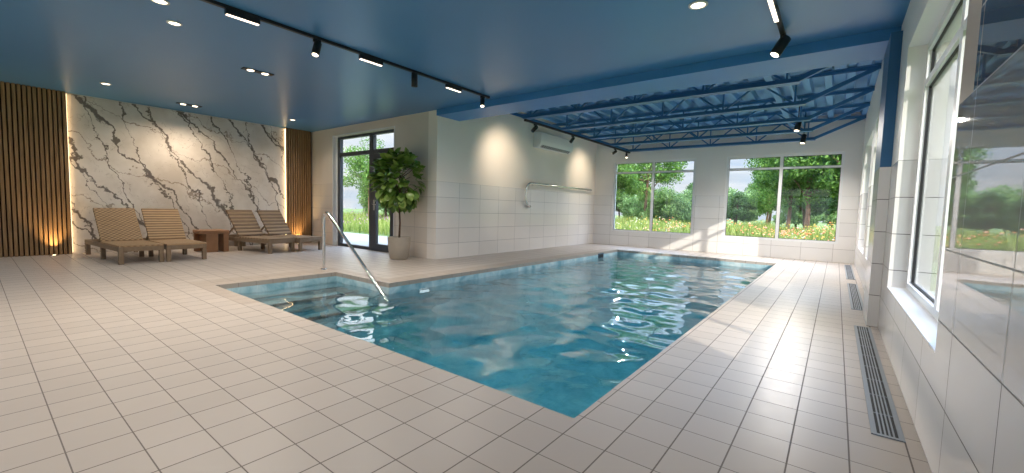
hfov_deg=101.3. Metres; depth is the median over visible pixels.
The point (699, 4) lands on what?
recessed light
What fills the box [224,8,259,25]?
linear light
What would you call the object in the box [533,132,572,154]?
air conditioner
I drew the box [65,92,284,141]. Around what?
wall
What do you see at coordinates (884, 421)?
floor drain
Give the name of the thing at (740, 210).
deciduous tree
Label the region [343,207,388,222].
flowers
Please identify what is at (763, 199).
deciduous tree
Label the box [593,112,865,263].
wall
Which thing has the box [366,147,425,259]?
potted tree
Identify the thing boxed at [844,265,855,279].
floor drain
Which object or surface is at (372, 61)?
diffuser
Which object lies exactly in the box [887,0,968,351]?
window
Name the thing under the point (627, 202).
deciduous tree
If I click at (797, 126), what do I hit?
track spotlight
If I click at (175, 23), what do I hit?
recessed light
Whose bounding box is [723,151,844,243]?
window
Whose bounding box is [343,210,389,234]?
meadow grass
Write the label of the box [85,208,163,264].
sun lounger
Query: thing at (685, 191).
deciduous tree
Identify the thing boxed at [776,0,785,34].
track rail
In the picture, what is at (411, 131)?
wall
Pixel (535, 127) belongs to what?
track spotlight
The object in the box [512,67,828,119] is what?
joist
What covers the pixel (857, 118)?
joist
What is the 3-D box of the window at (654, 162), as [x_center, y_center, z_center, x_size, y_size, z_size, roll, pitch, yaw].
[4.123,-1.164,12.388,2.410,2.130,0.070,5,5,38]
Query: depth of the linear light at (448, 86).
6.32 m
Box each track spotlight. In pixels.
[311,38,321,56]
[411,72,417,87]
[480,96,484,106]
[531,124,537,132]
[770,34,790,57]
[794,106,801,131]
[800,132,806,143]
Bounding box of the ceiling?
[0,0,909,131]
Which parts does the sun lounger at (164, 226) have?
leg, backrest, leg, frame, seat, leg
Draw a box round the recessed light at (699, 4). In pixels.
[688,0,707,9]
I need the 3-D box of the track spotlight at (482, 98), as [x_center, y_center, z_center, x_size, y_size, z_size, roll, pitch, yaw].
[-0.485,-2.207,6.870,0.076,0.180,0.117,1,4,-2]
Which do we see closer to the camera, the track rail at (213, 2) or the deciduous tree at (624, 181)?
the track rail at (213, 2)
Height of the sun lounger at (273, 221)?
0.854 m
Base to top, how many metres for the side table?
0.440 m
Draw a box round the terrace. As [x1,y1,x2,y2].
[343,232,387,245]
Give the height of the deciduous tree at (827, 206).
5.734 m
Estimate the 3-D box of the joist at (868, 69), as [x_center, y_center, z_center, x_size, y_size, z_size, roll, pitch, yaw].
[2.808,-2.490,8.151,6.562,0.470,0.150,5,5,38]
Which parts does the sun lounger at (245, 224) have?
leg, backrest, frame, seat, leg, leg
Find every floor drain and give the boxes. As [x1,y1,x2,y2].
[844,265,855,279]
[847,283,862,310]
[854,325,905,442]
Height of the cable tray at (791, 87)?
0.060 m
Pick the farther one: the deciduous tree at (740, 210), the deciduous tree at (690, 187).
the deciduous tree at (690, 187)
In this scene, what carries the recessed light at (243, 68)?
in the ceiling
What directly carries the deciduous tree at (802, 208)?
on the ground at (356, 211)
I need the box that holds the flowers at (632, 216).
[615,216,834,238]
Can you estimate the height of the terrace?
0.045 m
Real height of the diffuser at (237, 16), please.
0.012 m
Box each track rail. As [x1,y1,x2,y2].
[200,0,489,98]
[524,119,629,152]
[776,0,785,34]
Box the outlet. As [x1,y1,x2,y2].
[541,145,569,153]
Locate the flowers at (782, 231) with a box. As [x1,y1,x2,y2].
[644,217,834,240]
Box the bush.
[639,186,691,225]
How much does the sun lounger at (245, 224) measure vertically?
0.854 m
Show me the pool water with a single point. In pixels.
(560, 338)
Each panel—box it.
[0,81,71,256]
[65,93,286,253]
[285,128,311,243]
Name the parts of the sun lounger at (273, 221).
backrest, frame, seat, leg, leg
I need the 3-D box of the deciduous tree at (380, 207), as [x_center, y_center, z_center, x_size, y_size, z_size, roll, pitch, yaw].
[-7.256,-2.512,27.483,3.570,3.179,3.757,2,4,10]
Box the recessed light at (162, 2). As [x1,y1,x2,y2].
[151,0,169,4]
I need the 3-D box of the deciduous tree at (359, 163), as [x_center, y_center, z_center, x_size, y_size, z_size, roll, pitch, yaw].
[-7.431,-2.966,22.369,3.448,4.743,3.195,3,4,25]
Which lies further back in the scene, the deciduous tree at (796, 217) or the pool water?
the deciduous tree at (796, 217)
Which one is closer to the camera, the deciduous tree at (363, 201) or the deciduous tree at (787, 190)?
the deciduous tree at (787, 190)
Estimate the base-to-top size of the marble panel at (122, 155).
2.885 m
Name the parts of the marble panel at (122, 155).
led strip, led strip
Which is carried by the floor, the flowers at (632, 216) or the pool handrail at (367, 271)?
the pool handrail at (367, 271)
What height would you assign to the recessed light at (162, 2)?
0.011 m
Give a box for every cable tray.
[764,75,794,127]
[784,73,803,126]
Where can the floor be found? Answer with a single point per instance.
(106, 366)
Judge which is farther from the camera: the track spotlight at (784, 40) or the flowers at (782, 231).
the flowers at (782, 231)
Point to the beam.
(868, 46)
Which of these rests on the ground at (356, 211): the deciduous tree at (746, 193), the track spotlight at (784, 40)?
the deciduous tree at (746, 193)
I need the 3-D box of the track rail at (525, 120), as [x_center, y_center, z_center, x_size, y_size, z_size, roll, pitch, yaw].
[1.887,-2.412,10.448,0.050,0.042,5.340,5,5,38]
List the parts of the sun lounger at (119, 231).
leg, leg, backrest, leg, frame, seat, leg, leg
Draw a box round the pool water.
[238,255,767,417]
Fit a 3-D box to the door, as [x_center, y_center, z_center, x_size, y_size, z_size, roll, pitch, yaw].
[-3.424,-1.040,9.752,2.320,2.680,0.155,5,5,38]
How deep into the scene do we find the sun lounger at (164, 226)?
7.77 m
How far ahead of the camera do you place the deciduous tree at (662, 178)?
27.70 m
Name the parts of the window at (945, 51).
sill, pane, pane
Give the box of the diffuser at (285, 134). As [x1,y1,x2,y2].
[285,134,285,221]
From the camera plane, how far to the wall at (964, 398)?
1.49 m
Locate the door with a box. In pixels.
[338,129,393,252]
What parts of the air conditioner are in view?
panel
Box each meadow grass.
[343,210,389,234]
[615,216,940,261]
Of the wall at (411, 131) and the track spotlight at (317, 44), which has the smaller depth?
the track spotlight at (317, 44)
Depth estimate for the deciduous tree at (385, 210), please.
25.87 m
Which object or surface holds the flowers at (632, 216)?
on the ground at (356, 211)
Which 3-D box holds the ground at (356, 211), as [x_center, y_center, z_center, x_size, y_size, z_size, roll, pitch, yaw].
[10.400,-0.435,29.888,160.000,0.340,160.000,5,5,38]
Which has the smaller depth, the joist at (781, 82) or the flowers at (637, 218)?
the joist at (781, 82)
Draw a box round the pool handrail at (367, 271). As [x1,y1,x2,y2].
[321,211,383,293]
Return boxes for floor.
[0,242,931,472]
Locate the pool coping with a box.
[245,249,787,446]
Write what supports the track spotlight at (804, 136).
hanging from the cable tray at (791, 87)
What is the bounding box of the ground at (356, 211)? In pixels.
[343,209,941,295]
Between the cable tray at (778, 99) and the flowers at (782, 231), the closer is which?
the cable tray at (778, 99)
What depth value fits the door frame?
10.44 m
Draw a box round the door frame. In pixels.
[332,126,394,244]
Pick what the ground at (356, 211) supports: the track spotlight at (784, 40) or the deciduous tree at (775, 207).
the deciduous tree at (775, 207)
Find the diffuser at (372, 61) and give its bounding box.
[360,59,381,65]
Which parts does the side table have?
leg, block leg, block leg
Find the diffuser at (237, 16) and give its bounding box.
[226,14,258,25]
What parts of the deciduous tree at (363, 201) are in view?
crown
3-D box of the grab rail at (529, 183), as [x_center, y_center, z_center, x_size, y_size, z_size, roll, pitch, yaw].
[1.364,-1.101,11.718,0.123,0.636,3.486,5,5,38]
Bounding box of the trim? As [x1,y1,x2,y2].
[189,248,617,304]
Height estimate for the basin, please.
1.340 m
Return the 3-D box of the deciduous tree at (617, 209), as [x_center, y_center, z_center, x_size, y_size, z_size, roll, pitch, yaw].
[11.580,-3.691,45.695,3.296,4.128,3.158,-2,5,-39]
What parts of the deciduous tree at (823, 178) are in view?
crown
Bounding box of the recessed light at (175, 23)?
[166,20,182,25]
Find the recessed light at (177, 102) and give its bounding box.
[176,102,201,107]
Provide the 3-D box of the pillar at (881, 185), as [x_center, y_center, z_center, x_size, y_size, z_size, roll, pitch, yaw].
[3.741,0.095,4.315,0.083,1.540,0.730,5,5,38]
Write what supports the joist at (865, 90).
attached to the ceiling trusses
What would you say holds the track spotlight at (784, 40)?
hanging from the track rail at (780, 25)
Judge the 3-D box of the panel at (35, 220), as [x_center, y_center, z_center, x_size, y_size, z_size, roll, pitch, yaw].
[-8.648,-1.091,6.734,0.082,2.898,2.110,5,5,38]
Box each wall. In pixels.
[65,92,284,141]
[311,111,428,258]
[427,110,596,259]
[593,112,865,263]
[854,0,1023,472]
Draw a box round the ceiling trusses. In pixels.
[524,59,882,135]
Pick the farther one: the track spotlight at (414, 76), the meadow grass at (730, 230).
the meadow grass at (730, 230)
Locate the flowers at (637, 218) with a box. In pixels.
[615,218,821,239]
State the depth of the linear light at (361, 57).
5.21 m
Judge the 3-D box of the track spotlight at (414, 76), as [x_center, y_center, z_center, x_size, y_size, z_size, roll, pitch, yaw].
[-1.342,-2.153,5.774,0.095,0.189,0.094,5,5,38]
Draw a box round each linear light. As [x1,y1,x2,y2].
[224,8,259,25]
[359,54,382,65]
[445,84,461,92]
[767,0,779,21]
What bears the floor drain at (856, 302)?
on the floor
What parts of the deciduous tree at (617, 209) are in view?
crown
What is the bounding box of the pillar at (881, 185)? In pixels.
[863,167,890,326]
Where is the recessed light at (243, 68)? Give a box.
[241,67,273,75]
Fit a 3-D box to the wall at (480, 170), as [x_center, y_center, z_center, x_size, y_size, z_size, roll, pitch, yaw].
[0.496,-1.427,10.861,0.260,3.520,6.720,5,5,38]
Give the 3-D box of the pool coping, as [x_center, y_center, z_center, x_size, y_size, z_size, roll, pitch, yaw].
[1.699,0.675,6.781,3.915,0.060,9.410,5,5,38]
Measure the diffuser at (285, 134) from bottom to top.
2.840 m
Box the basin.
[227,252,771,293]
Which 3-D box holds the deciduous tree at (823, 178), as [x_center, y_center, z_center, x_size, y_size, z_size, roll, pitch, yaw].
[13.704,-2.944,19.446,4.550,6.259,4.216,1,4,-13]
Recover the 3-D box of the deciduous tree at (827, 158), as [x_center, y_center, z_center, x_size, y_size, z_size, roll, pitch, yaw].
[14.495,-2.973,17.741,4.438,6.588,4.790,-2,5,-42]
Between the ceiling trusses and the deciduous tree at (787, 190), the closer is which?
the ceiling trusses
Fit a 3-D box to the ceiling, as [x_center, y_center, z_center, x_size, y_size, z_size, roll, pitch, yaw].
[-3.447,-2.322,4.046,11.430,0.200,8.750,5,5,38]
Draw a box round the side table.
[193,229,228,251]
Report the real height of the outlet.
0.059 m
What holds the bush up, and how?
on the ground at (356, 211)
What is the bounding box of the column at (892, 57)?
[874,31,902,172]
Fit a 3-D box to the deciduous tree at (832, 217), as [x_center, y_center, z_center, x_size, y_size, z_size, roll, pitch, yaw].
[25.750,-1.990,33.378,3.744,3.168,3.558,2,4,12]
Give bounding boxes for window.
[611,159,695,235]
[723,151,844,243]
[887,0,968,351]
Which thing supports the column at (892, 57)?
on the pillar at (881, 185)
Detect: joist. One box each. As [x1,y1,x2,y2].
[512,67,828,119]
[522,63,881,130]
[552,86,874,139]
[577,102,869,145]
[598,115,866,151]
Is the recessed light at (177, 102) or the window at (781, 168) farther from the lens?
the window at (781, 168)
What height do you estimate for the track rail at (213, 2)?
0.035 m
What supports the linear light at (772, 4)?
attached to the track rail at (780, 25)
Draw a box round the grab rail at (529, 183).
[525,182,591,207]
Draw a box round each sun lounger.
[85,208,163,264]
[134,208,206,261]
[226,210,294,253]
[242,210,321,251]
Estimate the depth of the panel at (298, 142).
10.77 m
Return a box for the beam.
[312,26,901,131]
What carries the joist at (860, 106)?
attached to the ceiling trusses
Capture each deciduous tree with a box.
[343,137,389,216]
[357,185,389,214]
[366,197,386,219]
[379,206,389,213]
[615,197,630,218]
[616,164,645,201]
[616,191,643,219]
[622,161,689,211]
[629,189,655,218]
[670,189,691,223]
[684,183,692,197]
[727,187,762,225]
[727,191,755,223]
[742,181,785,224]
[744,156,819,228]
[744,186,776,222]
[754,155,840,229]
[772,205,823,228]
[783,190,835,226]
[786,155,841,201]
[817,196,836,228]
[817,196,837,213]
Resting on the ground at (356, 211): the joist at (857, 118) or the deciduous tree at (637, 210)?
the deciduous tree at (637, 210)
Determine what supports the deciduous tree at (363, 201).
on the ground at (356, 211)

